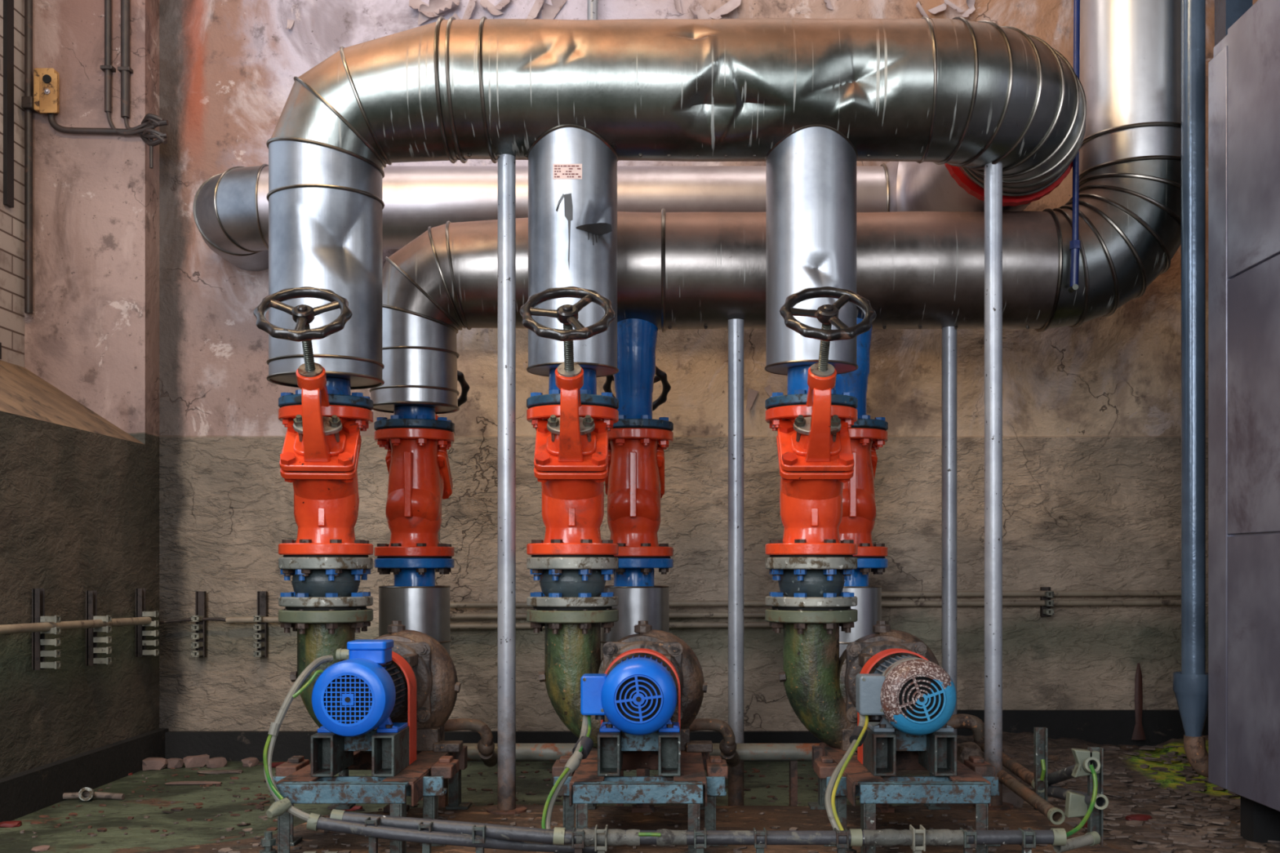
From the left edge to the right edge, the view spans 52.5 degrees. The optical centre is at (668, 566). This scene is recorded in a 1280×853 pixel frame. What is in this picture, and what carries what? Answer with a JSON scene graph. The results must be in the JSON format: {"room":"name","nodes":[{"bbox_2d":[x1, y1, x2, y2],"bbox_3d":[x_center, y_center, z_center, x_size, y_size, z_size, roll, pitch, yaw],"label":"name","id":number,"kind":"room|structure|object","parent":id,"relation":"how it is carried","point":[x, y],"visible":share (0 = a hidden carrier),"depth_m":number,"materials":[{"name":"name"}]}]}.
{"room":"mechanical room","nodes":[
{"label":"mechanical room","id":0,"kind":"room"},
{"bbox_2d":[0,0,24,367],"bbox_3d":[-2.460,-1.875,4.725,0.001,2.230,0.450,0,0,0],"label":"brick wall","id":1,"kind":"structure","parent":0,"point":[11,219],"depth_m":4.88,"materials":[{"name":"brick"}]},
{"bbox_2d":[0,0,159,778],"bbox_3d":[-2.230,-1.115,0.845,0.460,3.750,8.490,0,0,0],"label":"wall","id":2,"kind":"structure","parent":0,"point":[79,508],"depth_m":4.95,"materials":[{"name":"paint"}]},
{"bbox_2d":[0,0,13,359],"bbox_3d":[-2.470,-1.875,3.720,0.050,2.230,2.240,0,0,0],"label":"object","id":3,"kind":"structure","parent":2,"relation":"in","point":[8,5],"depth_m":4.80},
{"bbox_2d":[24,0,32,314],"bbox_3d":[-2.430,-1.976,4.920,0.028,2.028,0.028,0,0,0],"label":"conduit","id":4,"kind":"object","parent":2,"relation":"attached to","point":[28,3],"visible":1,"depth_m":4.91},
{"bbox_2d":[31,588,60,670],"bbox_3d":[-1.950,0.197,4.064,0.075,0.255,0.034,0,0,0],"label":"rack","id":5,"kind":"object","parent":2,"relation":"attached to","point":[38,641],"visible":0.95,"depth_m":4.05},
{"bbox_2d":[33,67,59,113],"bbox_3d":[-2.358,-1.802,4.917,0.091,0.171,0.064,0,0,0],"label":"box","id":6,"kind":"object","parent":2,"relation":"attached to","point":[46,80],"visible":1,"depth_m":4.90,"materials":[{"name":"metal"}]},
{"bbox_2d":[0,360,145,444],"bbox_3d":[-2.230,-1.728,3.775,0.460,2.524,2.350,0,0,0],"label":"sill","id":7,"kind":"structure","parent":2,"relation":"attached to","point":[23,393],"depth_m":4.57,"materials":[{"name":"paint"}]},
{"bbox_2d":[0,728,168,822],"bbox_3d":[-1.988,0.698,0.845,0.050,0.124,8.490,0,0,0],"label":"baseboard","id":8,"kind":"structure","parent":2,"relation":"attached to","point":[25,793],"depth_m":4.29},
{"bbox_2d":[47,112,142,135],"bbox_3d":[-2.180,-1.683,4.930,0.365,0.087,0.024,0,0,0],"label":"conduit","id":9,"kind":"object","parent":2,"relation":"attached to","point":[51,116],"visible":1,"depth_m":4.92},
{"bbox_2d":[85,591,111,665],"bbox_3d":[-1.950,0.210,4.437,0.075,0.255,0.034,0,0,0],"label":"rack","id":10,"kind":"object","parent":2,"relation":"attached to","point":[91,638],"visible":0.96,"depth_m":4.42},
{"bbox_2d":[100,0,155,135],"bbox_3d":[-2.049,-2.314,4.923,0.217,1.352,0.040,0,0,5],"label":"conduit","id":11,"kind":"object","parent":2,"relation":"attached to","point":[108,68],"visible":1,"depth_m":4.92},
{"bbox_2d":[117,0,152,129],"bbox_3d":[-2.020,-2.322,4.924,0.145,1.335,0.041,0,0,8],"label":"conduit","id":12,"kind":"object","parent":2,"relation":"attached to","point":[125,69],"visible":1,"depth_m":4.92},
{"bbox_2d":[135,588,159,657],"bbox_3d":[-1.950,0.209,4.849,0.075,0.255,0.034,0,0,0],"label":"rack","id":13,"kind":"object","parent":2,"relation":"attached to","point":[140,633],"visible":0.95,"depth_m":4.84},
{"bbox_2d":[0,617,151,634],"bbox_3d":[-1.945,0.192,4.021,0.028,0.048,1.642,0,0,0],"label":"conduit","id":14,"kind":"object","parent":13,"relation":"attached to","point":[77,624],"visible":1,"depth_m":4.19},
{"bbox_2d":[140,113,168,168],"bbox_3d":[-1.958,-1.612,4.910,0.131,0.198,0.051,0,0,23],"label":"cable bundle","id":15,"kind":"object","parent":2,"relation":"attached to","point":[157,121],"visible":1,"depth_m":4.90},
{"bbox_2d":[0,761,1279,852],"bbox_3d":[0.250,0.790,0.845,5.700,0.060,8.490,0,0,0],"label":"floor","id":16,"kind":"structure","parent":0,"point":[64,838],"depth_m":4.08,"materials":[{"name":"concrete"}]},
{"bbox_2d":[62,787,124,800],"bbox_3d":[-1.871,0.738,4.204,0.193,0.050,0.066,0,0,0],"label":"fitting","id":17,"kind":"object","parent":16,"relation":"on","point":[82,794],"visible":1,"depth_m":4.21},
{"bbox_2d":[142,757,167,770],"bbox_3d":[-1.927,0.740,4.860,0.088,0.040,0.064,0,0,-27],"label":"lump","id":18,"kind":"object","parent":16,"relation":"on","point":[149,763],"visible":1,"depth_m":4.83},
{"bbox_2d":[182,754,209,768],"bbox_3d":[-1.796,0.740,4.925,0.096,0.040,0.048,0,0,-42],"label":"lump","id":19,"kind":"object","parent":16,"relation":"on","point":[198,761],"visible":0.91,"depth_m":4.90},
{"bbox_2d":[259,724,471,852],"bbox_3d":[-0.735,0.526,3.243,0.424,0.267,0.715,0,0,0],"label":"base frame","id":20,"kind":"object","parent":16,"relation":"on","point":[393,779],"visible":0.91,"depth_m":3.05,"materials":[{"name":"teal paint"}]},
{"bbox_2d":[311,640,407,737],"bbox_3d":[-0.735,0.286,3.102,0.190,0.216,0.276,0,0,0],"label":"motor","id":21,"kind":"object","parent":20,"relation":"on","point":[359,694],"visible":1,"depth_m":2.98,"materials":[{"name":"metal"}]},
{"bbox_2d":[262,654,333,822],"bbox_3d":[-0.844,0.387,2.945,0.135,0.353,0.287,0,0,-9],"label":"power cable","id":22,"kind":"object","parent":21,"relation":"hanging from","point":[282,805],"visible":0.98,"depth_m":2.90,"materials":[{"name":"green plastic"}]},
{"bbox_2d":[320,672,374,726],"bbox_3d":[-0.735,0.305,2.971,0.124,0.124,0.005,0,0,0],"label":"grille","id":23,"kind":"object","parent":21,"relation":"attached to","point":[326,678],"depth_m":2.97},
{"bbox_2d":[278,608,462,764],"bbox_3d":[-0.802,0.311,3.403,0.503,0.390,0.428,0,0,3],"label":"pump","id":24,"kind":"object","parent":20,"relation":"on","point":[428,671],"visible":0.58,"depth_m":3.43,"materials":[{"name":"green paint"}]},
{"bbox_2d":[278,554,373,634],"bbox_3d":[-0.925,0.073,3.500,0.247,0.208,0.247,0,0,0],"label":"expansion joint","id":25,"kind":"object","parent":24,"relation":"on","point":[321,590],"visible":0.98,"depth_m":3.42,"materials":[{"name":"metal"}]},
{"bbox_2d":[253,286,373,576],"bbox_3d":[-0.910,-0.335,3.335,0.259,0.720,0.584,0,0,-6],"label":"valve","id":26,"kind":"object","parent":25,"relation":"on","point":[319,455],"visible":0.99,"depth_m":3.37,"materials":[{"name":"orange metal"}]},
{"bbox_2d":[278,377,373,410],"bbox_3d":[-0.925,-0.462,3.500,0.248,0.081,0.248,0,0,0],"label":"pipe stub","id":27,"kind":"object","parent":26,"relation":"on","point":[339,390],"visible":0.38,"depth_m":3.43,"materials":[{"name":"blue metal"}]},
{"bbox_2d":[378,585,451,654],"bbox_3d":[-0.755,0.260,3.877,0.228,0.398,0.622,0,0,-12],"label":"pipe","id":28,"kind":"object","parent":24,"relation":"attached to","point":[425,610],"visible":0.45,"depth_m":3.98,"materials":[{"name":"metal"}]},
{"bbox_2d":[373,556,454,586],"bbox_3d":[-0.798,0.019,4.070,0.248,0.100,0.248,0,0,0],"label":"pipe stub","id":29,"kind":"object","parent":28,"relation":"attached to","point":[408,575],"visible":0.9,"depth_m":4.01,"materials":[{"name":"blue metal"}]},
{"bbox_2d":[373,369,469,574],"bbox_3d":[-0.794,-0.335,4.235,0.259,0.720,0.584,0,0,0],"label":"valve","id":30,"kind":"object","parent":29,"relation":"on","point":[417,460],"visible":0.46,"depth_m":4.00,"materials":[{"name":"orange metal"}]},
{"bbox_2d":[373,405,454,431],"bbox_3d":[-0.798,-0.459,4.070,0.248,0.076,0.248,0,0,0],"label":"pipe stub","id":31,"kind":"object","parent":30,"relation":"on","point":[403,416],"visible":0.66,"depth_m":4.00,"materials":[{"name":"blue metal"}]},
{"bbox_2d":[444,718,497,767],"bbox_3d":[-0.574,0.498,3.617,0.108,0.163,0.311,0,0,38],"label":"drain pipe","id":32,"kind":"object","parent":24,"relation":"attached to","point":[486,746],"visible":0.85,"depth_m":3.62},
{"bbox_2d":[364,817,380,852],"bbox_3d":[-0.633,0.601,2.778,0.026,0.121,0.046,0,0,0],"label":"clip","id":33,"kind":"object","parent":16,"relation":"on","point":[373,842],"visible":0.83,"depth_m":2.77,"materials":[{"name":"paint"}]},
{"bbox_2d":[19,762,815,838],"bbox_3d":[-0.491,0.757,4.308,2.921,0.010,1.388,0,0,0],"label":"chips","id":34,"kind":"object","parent":16,"relation":"on","point":[627,771],"visible":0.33,"depth_m":4.16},
{"bbox_2d":[30,763,859,835],"bbox_3d":[-0.472,0.757,4.322,2.960,0.013,1.385,0,0,0],"label":"rubble","id":35,"kind":"object","parent":16,"relation":"on","point":[261,804],"visible":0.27,"depth_m":4.16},
{"bbox_2d":[306,813,599,852],"bbox_3d":[-0.461,0.577,2.784,0.627,0.097,0.066,0,0,-3],"label":"conduit","id":36,"kind":"object","parent":16,"relation":"on","point":[315,822],"visible":0.91,"depth_m":2.76,"materials":[{"name":"plastic"}]},
{"bbox_2d":[486,153,526,814],"bbox_3d":[-0.438,-0.225,3.500,0.109,1.770,0.109,0,0,0],"label":"support post","id":37,"kind":"object","parent":16,"relation":"on","point":[507,805],"visible":1,"depth_m":3.48,"materials":[{"name":"metal"}]},
{"bbox_2d":[438,743,819,807],"bbox_3d":[-0.114,0.641,3.820,1.199,0.240,0.080,0,0,0],"label":"pipe","id":38,"kind":"object","parent":16,"relation":"on","point":[793,753],"visible":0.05,"depth_m":3.80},
{"bbox_2d":[212,808,1054,852],"bbox_3d":[-0.076,0.657,2.898,2.065,0.012,1.239,0,0,0],"label":"crumbs","id":39,"kind":"object","parent":16,"relation":"on","point":[228,850],"visible":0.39,"depth_m":3.24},
{"bbox_2d":[146,804,1128,852],"bbox_3d":[-0.103,0.710,2.674,3.020,0.100,1.967,0,0,0],"label":"plinth","id":40,"kind":"object","parent":16,"relation":"on","point":[786,817],"visible":0.44,"depth_m":3.32,"materials":[{"name":"concrete"}]},
{"bbox_2d":[551,726,728,852],"bbox_3d":[-0.069,0.526,3.243,0.424,0.267,0.715,0,0,0],"label":"base frame","id":41,"kind":"object","parent":16,"relation":"on","point":[682,779],"visible":0.72,"depth_m":3.05,"materials":[{"name":"teal paint"}]},
{"bbox_2d":[526,608,712,754],"bbox_3d":[-0.137,0.311,3.403,0.503,0.390,0.428,0,0,3],"label":"pump","id":42,"kind":"object","parent":41,"relation":"on","point":[570,654],"visible":0.59,"depth_m":3.43,"materials":[{"name":"green paint"}]},
{"bbox_2d":[526,554,618,634],"bbox_3d":[-0.259,0.073,3.500,0.247,0.208,0.247,0,0,0],"label":"expansion joint","id":43,"kind":"object","parent":42,"relation":"on","point":[572,590],"visible":0.94,"depth_m":3.41,"materials":[{"name":"metal"}]},
{"bbox_2d":[519,286,618,576],"bbox_3d":[-0.249,-0.335,3.335,0.260,0.719,0.583,0,0,-2],"label":"valve","id":44,"kind":"object","parent":43,"relation":"on","point":[571,459],"visible":0.98,"depth_m":3.36,"materials":[{"name":"orange metal"}]},
{"bbox_2d":[526,368,618,409],"bbox_3d":[-0.259,-0.474,3.500,0.248,0.106,0.248,0,0,0],"label":"pipe stub","id":45,"kind":"object","parent":44,"relation":"on","point":[588,396],"visible":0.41,"depth_m":3.43,"materials":[{"name":"blue metal"}]},
{"bbox_2d":[600,585,669,660],"bbox_3d":[-0.109,0.260,3.882,0.228,0.398,0.605,0,0,0],"label":"pipe","id":46,"kind":"object","parent":42,"relation":"attached to","point":[651,604],"visible":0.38,"depth_m":3.97,"materials":[{"name":"metal"}]},
{"bbox_2d":[613,556,673,586],"bbox_3d":[-0.109,0.019,4.070,0.248,0.100,0.248,0,0,0],"label":"pipe stub","id":47,"kind":"object","parent":46,"relation":"attached to","point":[633,575],"visible":0.69,"depth_m":4.01,"materials":[{"name":"blue metal"}]},
{"bbox_2d":[600,365,673,574],"bbox_3d":[-0.106,-0.335,4.235,0.259,0.720,0.584,0,0,0],"label":"valve","id":48,"kind":"object","parent":47,"relation":"on","point":[634,482],"visible":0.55,"depth_m":4.00,"materials":[{"name":"orange metal"}]},
{"bbox_2d":[613,318,673,431],"bbox_3d":[-0.109,-0.595,4.070,0.248,0.347,0.248,0,0,0],"label":"pipe stub","id":49,"kind":"object","parent":48,"relation":"on","point":[637,339],"visible":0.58,"depth_m":4.01,"materials":[{"name":"blue metal"}]},
{"bbox_2d":[689,718,740,767],"bbox_3d":[0.100,0.498,3.616,0.101,0.163,0.338,0,0,44],"label":"drain pipe","id":50,"kind":"object","parent":42,"relation":"attached to","point":[727,746],"visible":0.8,"depth_m":3.62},
{"bbox_2d":[580,654,679,735],"bbox_3d":[-0.089,0.305,3.112,0.231,0.177,0.276,0,0,0],"label":"motor","id":51,"kind":"object","parent":41,"relation":"on","point":[638,696],"visible":1,"depth_m":3.00,"materials":[{"name":"metal"}]},
{"bbox_2d":[541,715,593,829],"bbox_3d":[-0.219,0.465,2.919,0.053,0.240,0.280,0,0,17],"label":"power cable","id":52,"kind":"object","parent":51,"relation":"hanging from","point":[584,745],"visible":0.95,"depth_m":2.90,"materials":[{"name":"green plastic"}]},
{"bbox_2d":[614,675,662,723],"bbox_3d":[-0.069,0.305,2.980,0.112,0.112,0.006,0,0,0],"label":"grille","id":53,"kind":"object","parent":51,"relation":"attached to","point":[638,699],"depth_m":2.98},
{"bbox_2d":[728,318,743,805],"bbox_3d":[0.208,0.000,4.000,0.109,1.520,0.109,0,0,0],"label":"support post","id":54,"kind":"object","parent":16,"relation":"on","point":[735,326],"visible":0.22,"depth_m":3.98,"materials":[{"name":"metal"}]},
{"bbox_2d":[834,827,848,852],"bbox_3d":[0.370,0.613,2.778,0.026,0.097,0.046,0,0,0],"label":"clip","id":55,"kind":"object","parent":16,"relation":"on","point":[841,848],"visible":0.9,"depth_m":2.76,"materials":[{"name":"paint"}]},
{"bbox_2d":[329,808,1066,846],"bbox_3d":[0.058,0.564,2.785,1.581,0.074,0.058,0,0,1],"label":"conduit","id":56,"kind":"object","parent":55,"relation":"attached to","point":[557,836],"visible":0.91,"depth_m":2.77,"materials":[{"name":"plastic"}]},
{"bbox_2d":[808,727,1000,852],"bbox_3d":[0.575,0.526,3.243,0.424,0.267,0.715,0,0,0],"label":"base frame","id":57,"kind":"object","parent":16,"relation":"on","point":[949,781],"visible":0.86,"depth_m":3.05,"materials":[{"name":"teal paint"}]},
{"bbox_2d":[764,608,957,764],"bbox_3d":[0.507,0.311,3.403,0.503,0.390,0.428,0,0,3],"label":"pump","id":58,"kind":"object","parent":57,"relation":"on","point":[820,685],"visible":0.48,"depth_m":3.43,"materials":[{"name":"green paint"}]},
{"bbox_2d":[765,554,857,634],"bbox_3d":[0.385,0.073,3.500,0.247,0.208,0.247,0,0,0],"label":"expansion joint","id":59,"kind":"object","parent":58,"relation":"on","point":[815,590],"visible":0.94,"depth_m":3.42,"materials":[{"name":"metal"}]},
{"bbox_2d":[764,286,876,576],"bbox_3d":[0.389,-0.335,3.335,0.260,0.719,0.583,0,0,0],"label":"valve","id":60,"kind":"object","parent":59,"relation":"on","point":[815,458],"visible":0.98,"depth_m":3.36,"materials":[{"name":"orange metal"}]},
{"bbox_2d":[764,365,857,409],"bbox_3d":[0.385,-0.477,3.500,0.248,0.112,0.248,0,0,0],"label":"pipe stub","id":61,"kind":"object","parent":60,"relation":"on","point":[797,386],"visible":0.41,"depth_m":3.44,"materials":[{"name":"blue metal"}]},
{"bbox_2d":[839,585,881,657],"bbox_3d":[0.563,0.260,3.879,0.216,0.399,0.598,0,0,0],"label":"pipe","id":62,"kind":"object","parent":58,"relation":"attached to","point":[868,606],"visible":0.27,"depth_m":3.97,"materials":[{"name":"metal"}]},
{"bbox_2d":[844,556,888,586],"bbox_3d":[0.563,0.019,4.070,0.248,0.100,0.248,0,0,0],"label":"pipe stub","id":63,"kind":"object","parent":62,"relation":"attached to","point":[857,579],"visible":0.37,"depth_m":4.01,"materials":[{"name":"blue metal"}]},
{"bbox_2d":[838,427,888,574],"bbox_3d":[0.566,-0.335,4.235,0.259,0.720,0.584,0,0,0],"label":"valve","id":64,"kind":"object","parent":63,"relation":"on","point":[859,503],"visible":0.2,"depth_m":3.99,"materials":[{"name":"orange metal"}]},
{"bbox_2d":[835,317,888,431],"bbox_3d":[0.563,-0.595,4.070,0.248,0.347,0.248,0,0,0],"label":"pipe stub","id":65,"kind":"object","parent":64,"relation":"on","point":[855,381],"visible":0.31,"depth_m":4.01,"materials":[{"name":"blue metal"}]},
{"bbox_2d":[855,654,956,735],"bbox_3d":[0.560,0.305,3.112,0.231,0.177,0.276,0,0,0],"label":"motor","id":66,"kind":"object","parent":57,"relation":"on","point":[913,695],"visible":1,"depth_m":3.00,"materials":[{"name":"paint"}]},
{"bbox_2d":[824,714,868,831],"bbox_3d":[0.404,0.457,2.926,0.056,0.243,0.281,0,0,22],"label":"power cable","id":67,"kind":"object","parent":66,"relation":"hanging from","point":[858,736],"visible":0.98,"depth_m":2.87,"materials":[{"name":"yellow plastic"}]},
{"bbox_2d":[897,675,946,723],"bbox_3d":[0.581,0.305,2.980,0.112,0.112,0.006,0,0,0],"label":"grille","id":68,"kind":"object","parent":66,"relation":"attached to","point":[921,699],"depth_m":2.98,"materials":[{"name":"metal"}]},
{"bbox_2d":[946,714,984,744],"bbox_3d":[0.816,0.452,3.609,0.153,0.084,0.059,0,0,0],"label":"drain pipe","id":69,"kind":"object","parent":57,"relation":"attached to","point":[974,723],"visible":0.7,"depth_m":3.58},
{"bbox_2d":[909,824,925,852],"bbox_3d":[0.533,0.610,2.778,0.026,0.103,0.046,0,0,0],"label":"clip","id":70,"kind":"object","parent":16,"relation":"on","point":[918,849],"visible":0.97,"depth_m":2.76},
{"bbox_2d":[942,326,956,734],"bbox_3d":[0.881,0.004,4.070,0.107,1.512,0.107,0,0,0],"label":"support post","id":71,"kind":"object","parent":16,"relation":"on","point":[948,334],"visible":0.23,"depth_m":4.05,"materials":[{"name":"metal"}]},
{"bbox_2d":[368,0,1181,413],"bbox_3d":[0.363,-1.742,4.070,2.609,2.497,0.380,0,0,0],"label":"insulated pipe","id":72,"kind":"object","parent":71,"relation":"on","point":[915,269],"visible":0.77,"depth_m":3.92,"materials":[{"name":"metal"}]},
{"bbox_2d":[973,161,1013,810],"bbox_3d":[0.892,-0.224,3.560,0.108,1.768,0.108,0,0,0],"label":"support post","id":73,"kind":"object","parent":16,"relation":"on","point":[993,172],"visible":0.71,"depth_m":3.54,"materials":[{"name":"metal"}]},
{"bbox_2d":[266,16,1086,389],"bbox_3d":[0.067,-0.985,3.576,2.289,0.972,0.522,0,0,0],"label":"insulated pipe","id":74,"kind":"object","parent":73,"relation":"on","point":[809,99],"visible":0.88,"depth_m":3.38,"materials":[{"name":"metal"}]},
{"bbox_2d":[554,165,580,177],"bbox_3d":[-0.264,-1.031,3.383,0.069,0.033,0.010,0,0,2],"label":"print","id":75,"kind":"object","parent":74,"relation":"attached to","point":[559,171],"depth_m":3.38},
{"bbox_2d":[1002,785,1023,807],"bbox_3d":[0.993,0.711,3.900,0.144,0.098,0.112,0,0,-24],"label":"rubble stone","id":76,"kind":"object","parent":16,"relation":"on","point":[1008,796],"visible":0.09,"depth_m":3.85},
{"bbox_3d":[0.941,0.630,3.897,0.140,0.081,0.132,0,0,0],"label":"rubble stone","id":77,"kind":"object","parent":76,"relation":"on","visible":0},
{"bbox_2d":[956,742,984,764],"bbox_3d":[0.905,0.566,3.920,0.080,0.058,0.096,0,0,-10],"label":"rubble stone","id":78,"kind":"object","parent":77,"relation":"on","point":[966,749],"visible":0.56,"depth_m":3.88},
{"bbox_2d":[1017,827,1035,852],"bbox_3d":[0.768,0.613,2.778,0.026,0.097,0.046,0,0,0],"label":"clip","id":79,"kind":"object","parent":16,"relation":"on","point":[1026,848],"visible":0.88,"depth_m":2.76,"materials":[{"name":"paint"}]},
{"bbox_2d":[996,769,1065,825],"bbox_3d":[0.921,0.587,3.367,0.038,0.069,0.509,0,0,-3],"label":"pipe","id":80,"kind":"object","parent":16,"relation":"on","point":[1055,815],"visible":0.89,"depth_m":3.26,"materials":[{"name":"plastic"}]},
{"bbox_2d":[1033,727,1047,810],"bbox_3d":[0.962,0.523,3.350,0.030,0.212,0.020,0,0,0],"label":"rail","id":81,"kind":"object","parent":16,"relation":"on","point":[1040,734],"visible":0.74,"depth_m":3.35,"materials":[{"name":"metal"}]},
{"bbox_2d":[975,742,1048,792],"bbox_3d":[0.963,0.558,3.677,0.038,0.057,0.647,0,0,0],"label":"pipe","id":82,"kind":"object","parent":81,"relation":"attached to","point":[1009,763],"visible":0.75,"depth_m":3.53,"materials":[{"name":"plastic"}]},
{"bbox_2d":[895,731,1240,804],"bbox_3d":[1.915,0.700,4.604,2.270,0.120,0.908,0,0,0],"label":"debris","id":83,"kind":"object","parent":16,"relation":"on","point":[1059,749],"visible":0.24,"depth_m":4.68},
{"bbox_2d":[1053,831,1100,852],"bbox_3d":[0.891,0.602,2.832,0.122,0.035,0.030,0,0,-32],"label":"conduit pipe","id":84,"kind":"object","parent":16,"relation":"on","point":[1091,838],"visible":0.98,"depth_m":2.83,"materials":[{"name":"plastic"}]},
{"bbox_2d":[1087,746,1102,846],"bbox_3d":[0.988,0.532,3.000,0.030,0.225,0.020,0,0,0],"label":"rail","id":85,"kind":"object","parent":16,"relation":"on","point":[1095,822],"visible":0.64,"depth_m":3.00,"materials":[{"name":"metal"}]},
{"bbox_2d":[1047,757,1100,785],"bbox_3d":[0.980,0.508,3.187,0.035,0.145,0.474,0,0,3],"label":"conduit pipe","id":86,"kind":"object","parent":85,"relation":"attached to","point":[1064,774],"visible":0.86,"depth_m":3.14,"materials":[{"name":"plastic"}]},
{"bbox_2d":[1066,764,1097,837],"bbox_3d":[0.912,0.518,2.861,0.028,0.133,0.210,0,0,35],"label":"earth wire","id":87,"kind":"object","parent":86,"relation":"hanging from","point":[1091,808],"visible":0.95,"depth_m":2.89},
{"bbox_2d":[1064,791,1087,817],"bbox_3d":[0.955,0.557,3.035,0.049,0.059,0.030,0,0,0],"label":"clamp","id":88,"kind":"object","parent":85,"relation":"attached to","point":[1075,805],"visible":0.89,"depth_m":3.02,"materials":[{"name":"plastic"}]},
{"bbox_2d":[1047,785,1108,809],"bbox_3d":[0.987,0.560,3.172,0.035,0.084,0.460,0,0,1],"label":"conduit pipe","id":89,"kind":"object","parent":85,"relation":"attached to","point":[1102,803],"visible":0.66,"depth_m":3.09,"materials":[{"name":"plastic"}]},
{"bbox_2d":[1071,748,1100,777],"bbox_3d":[0.967,0.456,3.005,0.059,0.064,0.030,0,0,0],"label":"clamp","id":90,"kind":"object","parent":85,"relation":"attached to","point":[1080,756],"visible":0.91,"depth_m":2.99,"materials":[{"name":"plastic"}]},
{"bbox_2d":[982,745,1279,852],"bbox_3d":[1.922,0.722,3.824,1.616,0.093,2.305,0,0,0],"label":"leaf litter","id":91,"kind":"object","parent":16,"relation":"on","point":[1179,835],"visible":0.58,"depth_m":4.03,"materials":[{"name":"plant"}]},
{"bbox_2d":[1131,662,1146,740],"bbox_3d":[1.827,0.523,5.022,0.049,0.289,0.100,0,0,28],"label":"drip","id":92,"kind":"object","parent":16,"relation":"on","point":[1138,733],"visible":1,"depth_m":5.05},
{"bbox_2d":[1208,0,1279,843],"bbox_3d":[1.990,-0.363,3.232,0.891,2.247,0.963,0,0,0],"label":"tall cabinet","id":93,"kind":"object","parent":16,"relation":"on","point":[1244,68],"visible":1,"depth_m":3.48,"materials":[{"name":"metal"}]},
{"bbox_2d":[159,0,1257,731],"bbox_3d":[0.550,-1.115,5.059,5.100,3.750,0.097,0,0,0],"label":"wall","id":94,"kind":"structure","parent":0,"point":[1091,411],"depth_m":5.09,"materials":[{"name":"paint"}]},
{"bbox_2d":[191,591,206,657],"bbox_3d":[-1.826,0.225,5.032,0.034,0.255,0.075,0,0,0],"label":"rack","id":95,"kind":"object","parent":94,"relation":"attached to","point":[200,627],"visible":1,"depth_m":5.05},
{"bbox_2d":[253,591,267,657],"bbox_3d":[-1.586,0.225,5.032,0.034,0.255,0.075,0,0,0],"label":"rack","id":96,"kind":"object","parent":94,"relation":"attached to","point":[261,636],"visible":1,"depth_m":5.05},
{"bbox_2d":[225,617,280,623],"bbox_3d":[-1.552,0.209,5.045,0.339,0.026,0.024,0,0,0],"label":"conduit","id":97,"kind":"object","parent":96,"relation":"attached to","point":[228,620],"visible":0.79,"depth_m":5.04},
{"bbox_2d":[449,611,764,619],"bbox_3d":[-0.228,0.191,5.045,1.428,0.031,0.023,0,0,0],"label":"conduit","id":98,"kind":"object","parent":94,"relation":"attached to","point":[747,614],"visible":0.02,"depth_m":5.04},
{"bbox_2d":[449,600,768,608],"bbox_3d":[-0.228,0.147,5.045,1.428,0.031,0.023,0,0,0],"label":"conduit","id":99,"kind":"object","parent":94,"relation":"attached to","point":[672,603],"visible":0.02,"depth_m":5.04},
{"bbox_2d":[449,622,772,629],"bbox_3d":[-0.228,0.230,5.045,1.428,0.031,0.023,0,0,0],"label":"conduit","id":100,"kind":"object","parent":94,"relation":"attached to","point":[672,624],"visible":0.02,"depth_m":5.04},
{"bbox_2d":[192,149,1079,271],"bbox_3d":[-0.270,-1.296,4.476,3.102,0.422,1.048,0,0,5],"label":"pipe","id":101,"kind":"object","parent":94,"relation":"attached to","point":[230,209],"visible":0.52,"depth_m":4.58,"materials":[{"name":"metal"}]},
{"bbox_2d":[164,709,1208,761],"bbox_3d":[0.550,0.661,5.078,5.100,0.197,0.050,0,0,0],"label":"baseboard","id":102,"kind":"structure","parent":94,"relation":"attached to","point":[234,746],"depth_m":5.05,"materials":[{"name":"paint"}]},
{"bbox_2d":[1040,586,1053,617],"bbox_3d":[1.471,0.138,5.032,0.034,0.115,0.075,0,0,0],"label":"rack","id":103,"kind":"object","parent":94,"relation":"attached to","point":[1045,611],"visible":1,"depth_m":5.04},
{"bbox_2d":[881,590,1181,597],"bbox_3d":[1.407,0.106,5.045,1.324,0.028,0.023,0,0,0],"label":"conduit","id":104,"kind":"object","parent":103,"relation":"attached to","point":[1108,593],"visible":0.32,"depth_m":5.04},
{"bbox_2d":[881,600,1181,606],"bbox_3d":[1.407,0.143,5.045,1.324,0.028,0.023,0,0,0],"label":"conduit","id":105,"kind":"object","parent":103,"relation":"attached to","point":[1005,602],"visible":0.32,"depth_m":5.04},
{"label":"ceiling","id":106,"kind":"structure","parent":0,"visible":0},
{"bbox_2d":[1067,0,1080,293],"bbox_3d":[1.210,-1.907,3.859,0.033,2.167,0.078,0,0,0],"label":"rod","id":107,"kind":"object","parent":106,"relation":"hanging from","point":[1075,244],"visible":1,"depth_m":3.85,"materials":[{"name":"blue paint"}]},
{"bbox_2d":[1172,0,1208,777],"bbox_3d":[1.585,-1.183,3.830,0.182,3.614,0.114,0,0,0],"label":"downpipe","id":108,"kind":"object","parent":106,"relation":"attached to","point":[1190,685],"visible":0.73,"depth_m":3.80,"materials":[{"name":"metal"}]},
{"bbox_2d":[1214,0,1252,45],"bbox_3d":[1.917,-1.440,4.400,0.090,3.100,0.090,0,0,0],"label":"duct","id":109,"kind":"object","parent":106,"relation":"hanging from","point":[1227,12],"visible":0.02,"depth_m":4.36,"materials":[{"name":"metal"}]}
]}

